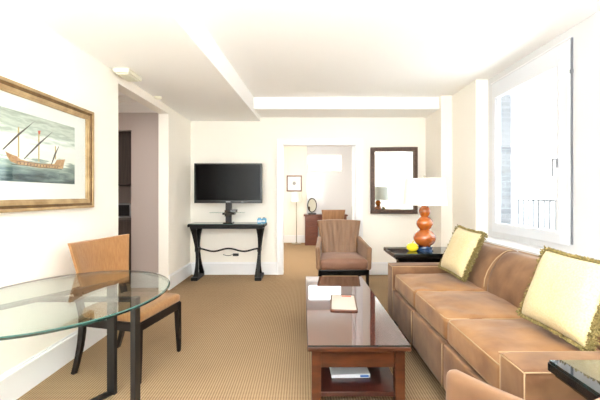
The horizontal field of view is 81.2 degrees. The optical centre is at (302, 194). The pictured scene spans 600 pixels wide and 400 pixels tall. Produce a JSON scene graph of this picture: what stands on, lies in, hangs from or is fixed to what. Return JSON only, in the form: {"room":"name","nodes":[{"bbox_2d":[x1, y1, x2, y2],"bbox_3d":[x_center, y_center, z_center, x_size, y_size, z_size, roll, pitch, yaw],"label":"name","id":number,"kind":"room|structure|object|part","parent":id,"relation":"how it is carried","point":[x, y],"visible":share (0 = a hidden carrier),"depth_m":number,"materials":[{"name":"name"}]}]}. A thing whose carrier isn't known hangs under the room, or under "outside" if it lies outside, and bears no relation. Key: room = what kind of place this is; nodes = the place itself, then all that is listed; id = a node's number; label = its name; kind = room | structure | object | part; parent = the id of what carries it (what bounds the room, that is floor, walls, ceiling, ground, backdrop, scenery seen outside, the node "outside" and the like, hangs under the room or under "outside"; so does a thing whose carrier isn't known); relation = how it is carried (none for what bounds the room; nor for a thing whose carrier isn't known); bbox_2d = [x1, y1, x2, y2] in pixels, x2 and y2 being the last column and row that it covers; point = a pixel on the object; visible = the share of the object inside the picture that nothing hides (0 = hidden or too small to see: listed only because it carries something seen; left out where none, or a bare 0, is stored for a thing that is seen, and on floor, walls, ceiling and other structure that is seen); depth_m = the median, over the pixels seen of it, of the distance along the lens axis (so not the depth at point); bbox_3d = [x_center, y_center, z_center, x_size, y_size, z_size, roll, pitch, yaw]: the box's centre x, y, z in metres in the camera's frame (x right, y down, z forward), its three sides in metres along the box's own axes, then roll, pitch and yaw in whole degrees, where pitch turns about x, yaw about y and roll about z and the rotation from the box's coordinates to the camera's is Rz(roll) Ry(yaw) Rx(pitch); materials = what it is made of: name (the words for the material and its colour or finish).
{"room":"hotel room","nodes":[
{"label":"hotel room","id":0,"kind":"room"},
{"bbox_2d":[0,0,190,374],"bbox_3d":[-1.877,-0.070,1.983,0.135,2.700,7.566,0,0,0],"label":"wall","id":1,"kind":"structure","parent":0,"point":[33,244],"depth_m":2.68,"materials":[{"name":"white paint"}]},
{"bbox_2d":[0,76,93,212],"bbox_3d":[-1.790,-0.297,2.270,0.040,0.805,1.400,0,0,0],"label":"framed picture","id":2,"kind":"object","parent":1,"relation":"attached to","point":[47,141],"visible":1,"depth_m":2.42,"materials":[{"name":"gold metal"}]},
{"bbox_2d":[0,106,74,183],"bbox_3d":[-1.801,-0.307,2.290,0.002,0.444,0.940,0,0,0],"label":"print","id":3,"kind":"object","parent":2,"relation":"attached to","point":[35,148],"depth_m":2.35,"materials":[{"name":"multicoloured"}]},
{"bbox_2d":[0,262,191,399],"bbox_3d":[-1.798,1.180,1.993,0.024,0.200,7.286,0,0,0],"label":"baseboard","id":4,"kind":"structure","parent":1,"relation":"attached to","point":[25,376],"depth_m":2.46,"materials":[{"name":"white"}]},
{"bbox_2d":[118,186,130,202],"bbox_3d":[-2.772,0.030,5.375,1.655,2.500,0.850,0,0,0],"label":"wall","id":5,"kind":"structure","parent":0,"point":[124,192],"depth_m":5.70,"materials":[{"name":"beige paint"}]},
{"bbox_2d":[118,131,130,185],"bbox_3d":[-2.790,-0.540,5.357,0.780,0.800,0.585,0,0,0],"label":"upper cabinet","id":6,"kind":"object","parent":5,"relation":"attached to","point":[124,137],"visible":0.04,"depth_m":5.08,"materials":[{"name":"brown wood"}]},
{"bbox_2d":[7,0,259,120],"bbox_3d":[-1.248,-1.305,1.993,1.124,0.230,7.286,0,0,0],"label":"ceiling","id":7,"kind":"structure","parent":0,"point":[177,60],"depth_m":2.87,"materials":[{"name":"white paint"}]},
{"bbox_2d":[113,68,141,81],"bbox_3d":[-1.700,-1.163,3.400,0.150,0.055,0.280,0,0,0],"label":"ceiling detector","id":8,"kind":"object","parent":7,"relation":"attached to","point":[127,74],"visible":1,"depth_m":3.33,"materials":[{"name":"beige plastic"}]},
{"bbox_2d":[118,91,155,112],"bbox_3d":[-2.772,-1.230,4.075,1.655,0.180,3.350,0,0,0],"label":"ceiling","id":9,"kind":"structure","parent":0,"point":[126,104],"depth_m":4.51,"materials":[{"name":"white paint"}]},
{"bbox_2d":[118,113,157,272],"bbox_3d":[-2.772,0.030,3.675,1.655,2.500,2.550,0,0,0],"label":"wall","id":10,"kind":"structure","parent":0,"point":[143,127],"depth_m":4.85,"materials":[{"name":"beige paint"}]},
{"bbox_2d":[130,273,157,287],"bbox_3d":[-2.163,1.180,4.838,0.435,0.200,0.024,0,0,0],"label":"baseboard","id":11,"kind":"structure","parent":10,"relation":"attached to","point":[138,280],"depth_m":4.83,"materials":[{"name":"white"}]},
{"bbox_2d":[17,243,445,399],"bbox_3d":[-0.400,1.330,3.900,6.400,0.100,11.400,0,0,0],"label":"floor","id":12,"kind":"structure","parent":0,"point":[243,337],"depth_m":2.81,"materials":[{"name":"carpet"}]},
{"bbox_2d":[0,270,169,399],"bbox_3d":[-1.285,0.911,1.920,1.010,0.738,1.220,0,0,0],"label":"glass dining table","id":13,"kind":"object","parent":12,"relation":"on","point":[111,298],"visible":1,"depth_m":1.91,"materials":[{"name":"teal"}]},
{"bbox_3d":[-1.230,0.917,2.255,0.054,0.725,0.028,0,0,9],"label":"leg","id":14,"kind":"part","parent":13,"relation":"part of","materials":[{"name":"metal"}]},
{"bbox_3d":[-0.910,0.917,1.900,0.028,0.725,0.054,0,0,3],"label":"leg","id":15,"kind":"part","parent":13,"relation":"part of","materials":[{"name":"metal"}]},
{"bbox_2d":[67,234,180,383],"bbox_3d":[-1.346,0.810,2.676,0.603,0.949,0.606,0,0,11],"label":"dining chair","id":16,"kind":"object","parent":12,"relation":"on","point":[111,253],"visible":0.73,"depth_m":2.62,"materials":[{"name":"orange fabric"}]},
{"bbox_3d":[-1.601,0.969,2.499,0.108,0.630,0.030,0,0,11],"label":"leg","id":17,"kind":"part","parent":16,"relation":"part of","materials":[{"name":"brown wood"}]},
{"bbox_3d":[-1.575,0.517,2.720,0.138,0.365,0.606,0,0,11],"label":"backrest","id":18,"kind":"part","parent":16,"relation":"part of","materials":[{"name":"brown wood"}]},
{"bbox_3d":[-1.550,0.703,2.716,0.094,0.045,0.473,0,0,11],"label":"backrest rail","id":19,"kind":"part","parent":16,"relation":"part of","materials":[{"name":"brown wood"}]},
{"bbox_3d":[-1.516,0.969,2.935,0.108,0.630,0.030,0,0,11],"label":"leg","id":20,"kind":"part","parent":16,"relation":"part of","materials":[{"name":"brown wood"}]},
{"bbox_3d":[-1.304,0.900,2.668,0.502,0.060,0.524,0,0,11],"label":"seat frame","id":21,"kind":"part","parent":16,"relation":"part of","materials":[{"name":"brown wood"}]},
{"bbox_3d":[-1.295,0.832,2.666,0.500,0.086,0.525,0,0,11],"label":"seat","id":22,"kind":"part","parent":16,"relation":"part of","materials":[{"name":"orange fabric"}]},
{"bbox_3d":[-1.121,1.080,2.382,0.044,0.401,0.044,0,0,11],"label":"leg","id":23,"kind":"part","parent":16,"relation":"part of","materials":[{"name":"brown wood"}]},
{"bbox_3d":[-1.027,1.080,2.865,0.044,0.401,0.044,0,0,11],"label":"leg","id":24,"kind":"part","parent":16,"relation":"part of","materials":[{"name":"brown wood"}]},
{"bbox_2d":[118,217,130,283],"bbox_3d":[-2.795,0.802,5.312,0.810,0.955,0.695,0,0,0],"label":"base cabinet","id":25,"kind":"object","parent":12,"relation":"on","point":[124,223],"visible":0.02,"depth_m":4.98,"materials":[{"name":"brown wood"}]},
{"bbox_2d":[118,217,130,219],"bbox_3d":[-2.795,0.343,5.315,0.810,0.035,0.690,0,0,0],"label":"countertop","id":26,"kind":"structure","parent":25,"relation":"on","point":[119,218],"depth_m":4.97,"materials":[{"name":"grey"}]},
{"bbox_2d":[118,203,130,216],"bbox_3d":[-2.620,0.224,5.246,0.360,0.200,0.308,0,0,0],"label":"microwave oven","id":27,"kind":"object","parent":26,"relation":"on","point":[124,209],"visible":0.44,"depth_m":5.09,"materials":[{"name":"silver metal"}]},
{"bbox_3d":[-2.660,0.224,5.096,0.260,0.160,0.008,0,0,0],"label":"door","id":28,"kind":"part","parent":27,"relation":"part of","materials":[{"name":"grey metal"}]},
{"bbox_2d":[187,222,266,280],"bbox_3d":[-1.145,0.855,5.390,1.150,0.850,0.380,0,0,0],"label":"console table","id":29,"kind":"object","parent":12,"relation":"on","point":[196,228],"visible":0.98,"depth_m":5.28,"materials":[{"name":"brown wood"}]},
{"bbox_3d":[-1.625,0.865,5.293,0.120,0.745,0.138,0,0,0],"label":"leg","id":30,"kind":"part","parent":29,"relation":"part of","materials":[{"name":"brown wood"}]},
{"bbox_3d":[-1.625,0.865,5.487,0.120,0.745,0.138,0,0,0],"label":"leg","id":31,"kind":"part","parent":29,"relation":"part of","materials":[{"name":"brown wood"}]},
{"bbox_2d":[194,163,262,222],"bbox_3d":[-1.145,-0.028,5.355,1.040,0.914,0.250,0,0,0],"label":"television","id":32,"kind":"object","parent":29,"relation":"on","point":[228,183],"visible":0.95,"depth_m":5.35,"materials":[{"name":"black"}]},
{"bbox_3d":[-1.145,0.072,5.400,0.090,0.714,0.060,0,0,0],"label":"post","id":33,"kind":"part","parent":32,"relation":"part of","materials":[{"name":"grey metal"}]},
{"bbox_3d":[-0.665,0.865,5.293,0.120,0.745,0.138,0,0,0],"label":"leg","id":34,"kind":"part","parent":29,"relation":"part of","materials":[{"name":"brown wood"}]},
{"bbox_3d":[-0.665,0.865,5.487,0.120,0.745,0.138,0,0,0],"label":"leg","id":35,"kind":"part","parent":29,"relation":"part of","materials":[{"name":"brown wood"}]},
{"bbox_2d":[291,192,301,244],"bbox_3d":[-0.170,0.600,9.130,0.290,1.360,0.290,0,0,0],"label":"floor lamp","id":36,"kind":"object","parent":12,"relation":"on","point":[296,197],"visible":1,"depth_m":9.04,"materials":[{"name":"silver metal"}]},
{"bbox_3d":[-0.170,0.050,9.130,0.290,0.260,0.290,0,0,0],"label":"lamp shade","id":37,"kind":"part","parent":36,"relation":"part of","materials":[{"name":"white fabric"}]},
{"bbox_2d":[304,214,347,244],"bbox_3d":[0.580,0.890,9.110,1.120,0.780,0.460,0,0,0],"label":"writing desk","id":38,"kind":"object","parent":12,"relation":"on","point":[311,225],"visible":0.55,"depth_m":8.89,"materials":[{"name":"brown wood"}]},
{"bbox_3d":[0.215,0.665,8.894,0.290,0.210,0.012,0,0,0],"label":"drawer","id":39,"kind":"part","parent":38,"relation":"part of","materials":[{"name":"brown wood"}]},
{"bbox_3d":[0.215,0.895,8.894,0.290,0.210,0.012,0,0,0],"label":"drawer","id":40,"kind":"part","parent":38,"relation":"part of","materials":[{"name":"brown wood"}]},
{"bbox_3d":[0.215,1.125,8.894,0.290,0.210,0.012,0,0,0],"label":"drawer","id":41,"kind":"part","parent":38,"relation":"part of","materials":[{"name":"brown wood"}]},
{"bbox_2d":[307,198,316,213],"bbox_3d":[0.235,0.288,9.050,0.266,0.423,0.100,0,0,-20],"label":"vanity mirror","id":42,"kind":"object","parent":38,"relation":"on","point":[312,204],"visible":0.98,"depth_m":9.04,"materials":[{"name":"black mirror"}]},
{"bbox_2d":[308,199,315,211],"bbox_3d":[0.235,0.265,9.050,0.230,0.340,0.008,0,0,-20],"label":"mirror glass","id":43,"kind":"object","parent":42,"relation":"on","point":[311,202],"depth_m":9.05,"materials":[{"name":"beige mirror"}]},
{"bbox_2d":[322,210,344,219],"bbox_3d":[0.683,0.811,8.312,0.557,0.942,0.577,0,0,-5],"label":"desk chair","id":44,"kind":"object","parent":12,"relation":"on","point":[326,214],"visible":0.27,"depth_m":8.04,"materials":[{"name":"wood"}]},
{"bbox_2d":[315,219,371,285],"bbox_3d":[0.540,0.831,4.976,0.755,0.911,0.780,0,0,0],"label":"armchair","id":45,"kind":"object","parent":12,"relation":"on","point":[340,250],"visible":0.99,"depth_m":4.93,"materials":[{"name":"fabric"}]},
{"bbox_3d":[0.225,0.805,4.928,0.074,0.388,0.608,0,0,5],"label":"armrest","id":46,"kind":"part","parent":45,"relation":"part of","materials":[{"name":"fabric"}]},
{"bbox_3d":[0.540,0.657,5.241,0.654,0.565,0.249,0,0,0],"label":"backrest","id":47,"kind":"part","parent":45,"relation":"part of","materials":[{"name":"fabric"}]},
{"bbox_3d":[0.540,1.030,4.915,0.670,0.070,0.590,0,0,0],"label":"seat frame","id":48,"kind":"part","parent":45,"relation":"part of","materials":[{"name":"black paint"}]},
{"bbox_3d":[0.540,0.904,4.900,0.644,0.181,0.629,0,0,0],"label":"seat","id":49,"kind":"part","parent":45,"relation":"part of","materials":[{"name":"fabric"}]},
{"bbox_3d":[0.855,0.805,4.928,0.074,0.388,0.608,0,0,-5],"label":"armrest","id":50,"kind":"part","parent":45,"relation":"part of","materials":[{"name":"fabric"}]},
{"bbox_3d":[0.852,1.140,4.642,0.045,0.280,0.045,0,0,0],"label":"leg","id":51,"kind":"part","parent":45,"relation":"part of","materials":[{"name":"black paint"}]},
{"bbox_2d":[305,276,410,399],"bbox_3d":[0.330,1.080,2.918,0.610,0.400,1.744,0,0,0],"label":"coffee table","id":52,"kind":"object","parent":12,"relation":"on","point":[368,337],"visible":0.98,"depth_m":2.21,"materials":[{"name":"brown wood"}]},
{"bbox_3d":[0.080,1.099,2.114,0.057,0.363,0.057,0,0,0],"label":"leg","id":53,"kind":"part","parent":52,"relation":"part of","materials":[{"name":"brown wood"}]},
{"bbox_2d":[330,294,357,311],"bbox_3d":[0.328,0.873,2.845,0.211,0.012,0.411,0,0,5],"label":"notepad","id":54,"kind":"object","parent":52,"relation":"on","point":[338,302],"visible":1,"depth_m":2.80,"materials":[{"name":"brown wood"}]},
{"bbox_2d":[329,367,369,377],"bbox_3d":[0.305,1.171,2.419,0.250,0.022,0.322,0,0,-2],"label":"magazine stack","id":55,"kind":"object","parent":52,"relation":"on","point":[336,372],"visible":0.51,"depth_m":2.29,"materials":[{"name":"white paper"}]},
{"bbox_2d":[321,367,394,395],"bbox_3d":[0.330,1.196,2.918,0.520,0.028,1.634,0,0,0],"label":"shelf","id":56,"kind":"object","parent":52,"relation":"attached to","point":[380,382],"depth_m":2.18,"materials":[{"name":"brown wood"}]},
{"bbox_3d":[0.580,1.099,2.114,0.057,0.363,0.057,0,0,0],"label":"leg","id":57,"kind":"part","parent":52,"relation":"part of","materials":[{"name":"brown wood"}]},
{"bbox_2d":[384,247,446,262],"bbox_3d":[1.280,0.930,3.685,0.760,0.700,0.460,0,0,0],"label":"side table","id":58,"kind":"object","parent":12,"relation":"on","point":[401,254],"visible":0.27,"depth_m":3.49,"materials":[{"name":"black paint"}]},
{"bbox_2d":[406,241,418,250],"bbox_3d":[1.135,0.526,3.630,0.124,0.106,0.124,0,0,0],"label":"dish","id":59,"kind":"object","parent":58,"relation":"on","point":[412,246],"visible":1,"depth_m":3.59,"materials":[{"name":"yellow ceramic"}]},
{"bbox_2d":[406,246,418,250],"bbox_3d":[1.135,0.552,3.630,0.124,0.056,0.124,0,0,0],"label":"bowl","id":60,"kind":"object","parent":59,"relation":"on","point":[411,248],"depth_m":3.58,"materials":[{"name":"yellow ceramic"}]},
{"bbox_2d":[403,175,446,250],"bbox_3d":[1.278,0.186,3.680,0.444,0.788,0.444,0,0,0],"label":"table lamp","id":61,"kind":"object","parent":58,"relation":"on","point":[424,192],"visible":0.99,"depth_m":3.56,"materials":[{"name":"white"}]},
{"bbox_3d":[1.278,-0.033,3.680,0.444,0.275,0.444,0,0,0],"label":"lamp shade","id":62,"kind":"part","parent":61,"relation":"part of","materials":[{"name":"white fabric"}]},
{"bbox_2d":[388,242,599,399],"bbox_3d":[1.244,0.849,2.370,0.842,0.862,2.130,0,0,0],"label":"sofa","id":63,"kind":"object","parent":12,"relation":"on","point":[473,327],"visible":0.79,"depth_m":2.15,"materials":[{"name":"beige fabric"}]},
{"bbox_3d":[0.846,1.012,2.957,0.038,0.265,0.579,0,0,0],"label":"panel","id":64,"kind":"part","parent":63,"relation":"part of","materials":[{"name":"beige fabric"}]},
{"bbox_3d":[1.222,0.901,3.342,0.785,0.497,0.185,0,0,0],"label":"armrest","id":65,"kind":"part","parent":63,"relation":"part of","materials":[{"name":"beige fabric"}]},
{"bbox_3d":[0.846,1.012,2.370,0.038,0.265,0.579,0,0,0],"label":"panel","id":66,"kind":"part","parent":63,"relation":"part of","materials":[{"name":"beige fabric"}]},
{"bbox_2d":[395,273,484,307],"bbox_3d":[1.141,0.786,2.957,0.588,0.179,0.579,0,0,0],"label":"seat cushion","id":67,"kind":"object","parent":63,"relation":"on","point":[407,285],"depth_m":2.85,"materials":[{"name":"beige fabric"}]},
{"bbox_2d":[438,224,487,281],"bbox_3d":[1.356,0.484,2.999,0.227,0.436,0.444,0,0,-4],"label":"throw pillow","id":68,"kind":"object","parent":63,"relation":"on","point":[464,246],"visible":1,"depth_m":2.89,"materials":[{"name":"yellow fabric"}]},
{"bbox_3d":[0.846,1.012,1.783,0.038,0.265,0.579,0,0,0],"label":"panel","id":69,"kind":"part","parent":63,"relation":"part of","materials":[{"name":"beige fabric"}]},
{"bbox_2d":[415,291,521,339],"bbox_3d":[1.141,0.788,2.370,0.588,0.175,0.579,0,0,0],"label":"seat cushion","id":70,"kind":"object","parent":63,"relation":"on","point":[434,309],"depth_m":2.28,"materials":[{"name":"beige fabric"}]},
{"bbox_2d":[467,243,517,290],"bbox_3d":[1.519,0.603,2.957,0.273,0.355,0.585,0,0,0],"label":"cushion","id":71,"kind":"object","parent":63,"relation":"on","point":[489,255],"depth_m":2.77,"materials":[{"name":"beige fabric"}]},
{"bbox_2d":[487,252,539,307],"bbox_3d":[1.519,0.603,2.370,0.273,0.355,0.585,0,0,0],"label":"cushion","id":72,"kind":"object","parent":63,"relation":"on","point":[508,276],"depth_m":2.42,"materials":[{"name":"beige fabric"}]},
{"bbox_2d":[448,318,599,388],"bbox_3d":[1.141,0.784,1.783,0.588,0.182,0.579,0,0,0],"label":"seat cushion","id":73,"kind":"object","parent":63,"relation":"on","point":[475,343],"depth_m":1.76,"materials":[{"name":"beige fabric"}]},
{"bbox_3d":[1.222,0.901,1.397,0.785,0.497,0.185,0,0,0],"label":"armrest","id":74,"kind":"part","parent":63,"relation":"part of","materials":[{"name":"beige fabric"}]},
{"bbox_2d":[516,245,599,350],"bbox_3d":[1.296,0.487,1.730,0.209,0.414,0.471,0,0,-2],"label":"throw pillow","id":75,"kind":"object","parent":63,"relation":"on","point":[562,297],"visible":1,"depth_m":1.65,"materials":[{"name":"yellow fabric"}]},
{"bbox_2d":[446,369,599,399],"bbox_3d":[0.427,0.831,0.951,0.755,0.911,0.780,0,0,-25],"label":"armchair","id":76,"kind":"object","parent":12,"relation":"on","point":[459,385],"visible":1,"depth_m":1.29,"materials":[{"name":"leather"}]},
{"bbox_3d":[0.691,0.805,1.130,0.074,0.388,0.608,0,0,-20],"label":"armrest","id":77,"kind":"part","parent":76,"relation":"part of","materials":[{"name":"leather"}]},
{"bbox_2d":[548,360,599,399],"bbox_3d":[1.242,0.930,1.005,0.760,0.700,0.460,0,0,0],"label":"side table","id":78,"kind":"object","parent":12,"relation":"on","point":[583,376],"visible":1,"depth_m":1.14,"materials":[{"name":"black paint"}]},
{"bbox_2d":[191,118,425,262],"bbox_3d":[0.395,-0.070,5.701,4.410,2.700,0.130,0,0,0],"label":"wall","id":79,"kind":"structure","parent":0,"point":[211,141],"depth_m":5.64,"materials":[{"name":"white paint"}]},
{"bbox_2d":[192,262,395,274],"bbox_3d":[0.093,1.180,5.624,3.759,0.200,0.024,0,0,0],"label":"baseboard","id":80,"kind":"structure","parent":79,"relation":"attached to","point":[210,268],"depth_m":5.62,"materials":[{"name":"white wood"}]},
{"bbox_2d":[277,139,362,274],"bbox_3d":[0.270,0.190,5.691,1.380,2.180,0.170,0,0,0],"label":"doorway","id":81,"kind":"structure","parent":79,"relation":"in","point":[358,143],"depth_m":5.61,"materials":[{"name":"white"}]},
{"bbox_2d":[352,146,354,219],"bbox_3d":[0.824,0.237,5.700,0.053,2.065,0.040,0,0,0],"label":"door","id":82,"kind":"structure","parent":81,"relation":"attached to","point":[353,147],"depth_m":5.68,"materials":[{"name":"white"}]},
{"bbox_2d":[370,147,417,213],"bbox_3d":[1.446,-0.230,5.575,0.736,1.060,0.072,0,0,5],"label":"wall mirror","id":83,"kind":"object","parent":79,"relation":"attached to","point":[390,167],"visible":0.97,"depth_m":5.57,"materials":[{"name":"brown mirror"}]},
{"bbox_2d":[375,152,412,208],"bbox_3d":[1.447,-0.230,5.577,0.636,0.960,0.020,0,0,5],"label":"mirror glass","id":84,"kind":"object","parent":83,"relation":"attached to","point":[392,169],"depth_m":5.57,"materials":[{"name":"silver metal"}]},
{"bbox_2d":[284,146,341,234],"bbox_3d":[0.500,-0.020,9.450,4.200,2.600,0.100,0,0,0],"label":"wall","id":85,"kind":"structure","parent":0,"point":[295,157],"depth_m":9.40,"materials":[{"name":"white paint"}]},
{"bbox_2d":[287,175,301,190],"bbox_3d":[-0.235,-0.310,9.387,0.410,0.430,0.025,0,0,0],"label":"framed picture","id":86,"kind":"object","parent":85,"relation":"attached to","point":[294,182],"visible":1,"depth_m":9.39,"materials":[{"name":"brown wood"}]},
{"bbox_2d":[284,235,304,242],"bbox_3d":[-0.750,1.180,9.388,1.700,0.200,0.024,0,0,0],"label":"baseboard","id":87,"kind":"structure","parent":85,"relation":"attached to","point":[287,238],"depth_m":9.38,"materials":[{"name":"white paint"}]},
{"bbox_2d":[308,155,341,170],"bbox_3d":[0.585,-0.860,9.420,0.910,0.440,0.080,0,0,0],"label":"window","id":88,"kind":"structure","parent":85,"relation":"in","point":[308,155],"depth_m":9.38,"materials":[{"name":"white"}]},
{"bbox_2d":[307,146,351,235],"bbox_3d":[1.150,-0.020,9.380,2.100,2.600,0.040,0,0,0],"label":"wall","id":89,"kind":"structure","parent":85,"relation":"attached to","point":[330,190],"depth_m":9.37,"materials":[{"name":"grey paint"}]},
{"bbox_2d":[186,0,599,96],"bbox_3d":[0.325,-1.470,1.983,4.550,0.100,7.566,0,0,0],"label":"ceiling","id":90,"kind":"structure","parent":0,"point":[277,48],"depth_m":3.20,"materials":[{"name":"white paint"}]},
{"bbox_2d":[254,97,438,117],"bbox_3d":[0.628,-1.333,5.353,2.689,0.174,0.566,0,0,0],"label":"ceiling beam","id":91,"kind":"structure","parent":90,"relation":"attached to","point":[265,107],"depth_m":5.07,"materials":[{"name":"white paint"}]},
{"bbox_2d":[426,80,513,246],"bbox_3d":[2.287,-0.070,4.973,0.627,2.700,1.326,0,0,0],"label":"wall pier","id":92,"kind":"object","parent":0,"point":[457,132],"visible":0.43,"depth_m":4.73,"materials":[{"name":"white paint"}]},
{"bbox_2d":[488,10,599,259],"bbox_3d":[2.360,-0.070,1.255,0.160,2.700,6.110,0,0,0],"label":"wall","id":93,"kind":"structure","parent":0,"point":[586,34],"depth_m":2.85,"materials":[{"name":"white paint"}]},
{"bbox_2d":[501,95,510,223],"bbox_3d":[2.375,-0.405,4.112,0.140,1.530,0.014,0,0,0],"label":"brick wall","id":94,"kind":"structure","parent":93,"relation":"attached to","point":[505,100],"depth_m":4.11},
{"bbox_2d":[491,36,573,245],"bbox_3d":[2.245,-0.456,3.584,0.110,1.772,1.272,0,0,0],"label":"window","id":95,"kind":"structure","parent":93,"relation":"in","point":[559,58],"depth_m":3.08,"materials":[{"name":"white paint"}]},
{"bbox_3d":[2.270,-0.405,3.590,0.060,1.530,1.060,0,0,0],"label":"frame","id":96,"kind":"part","parent":95,"relation":"part of","materials":[{"name":"white paint"}]},
{"bbox_3d":[2.220,-0.240,3.082,0.060,0.160,0.020,0,0,0],"label":"handle","id":97,"kind":"part","parent":95,"relation":"part of","materials":[{"name":"grey metal"}]},
{"bbox_2d":[484,236,595,259],"bbox_3d":[2.145,0.890,1.655,0.270,0.780,5.310,0,0,0],"label":"window ledge","id":98,"kind":"object","parent":93,"relation":"attached to","point":[517,246],"visible":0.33,"depth_m":3.47,"materials":[{"name":"white paint"}]},
{"bbox_3d":[2.830,1.330,3.900,0.740,0.100,4.000,0,0,0],"label":"floor","id":99,"kind":"structure","parent":0,"visible":0},
{"bbox_2d":[514,199,555,230],"bbox_3d":[2.920,0.667,3.950,0.044,1.225,3.504,0,0,0],"label":"balcony railing","id":100,"kind":"object","parent":99,"relation":"on","point":[518,200],"visible":0.1,"depth_m":4.43,"materials":[{"name":"grey metal"}]},
{"bbox_3d":[2.920,0.065,3.950,0.040,0.020,3.500,0,0,0],"label":"rail","id":101,"kind":"part","parent":100,"relation":"part of","materials":[{"name":"grey metal"}]},
{"label":"outside","id":102,"kind":"structure","parent":0,"visible":0},
{"bbox_2d":[514,74,555,230],"bbox_3d":[9.200,-3.720,8.000,0.400,22.000,44.000,0,0,0],"label":"sky","id":103,"kind":"structure","parent":102,"point":[534,105],"depth_m":13.49,"materials":[{"name":"white"}]}
]}

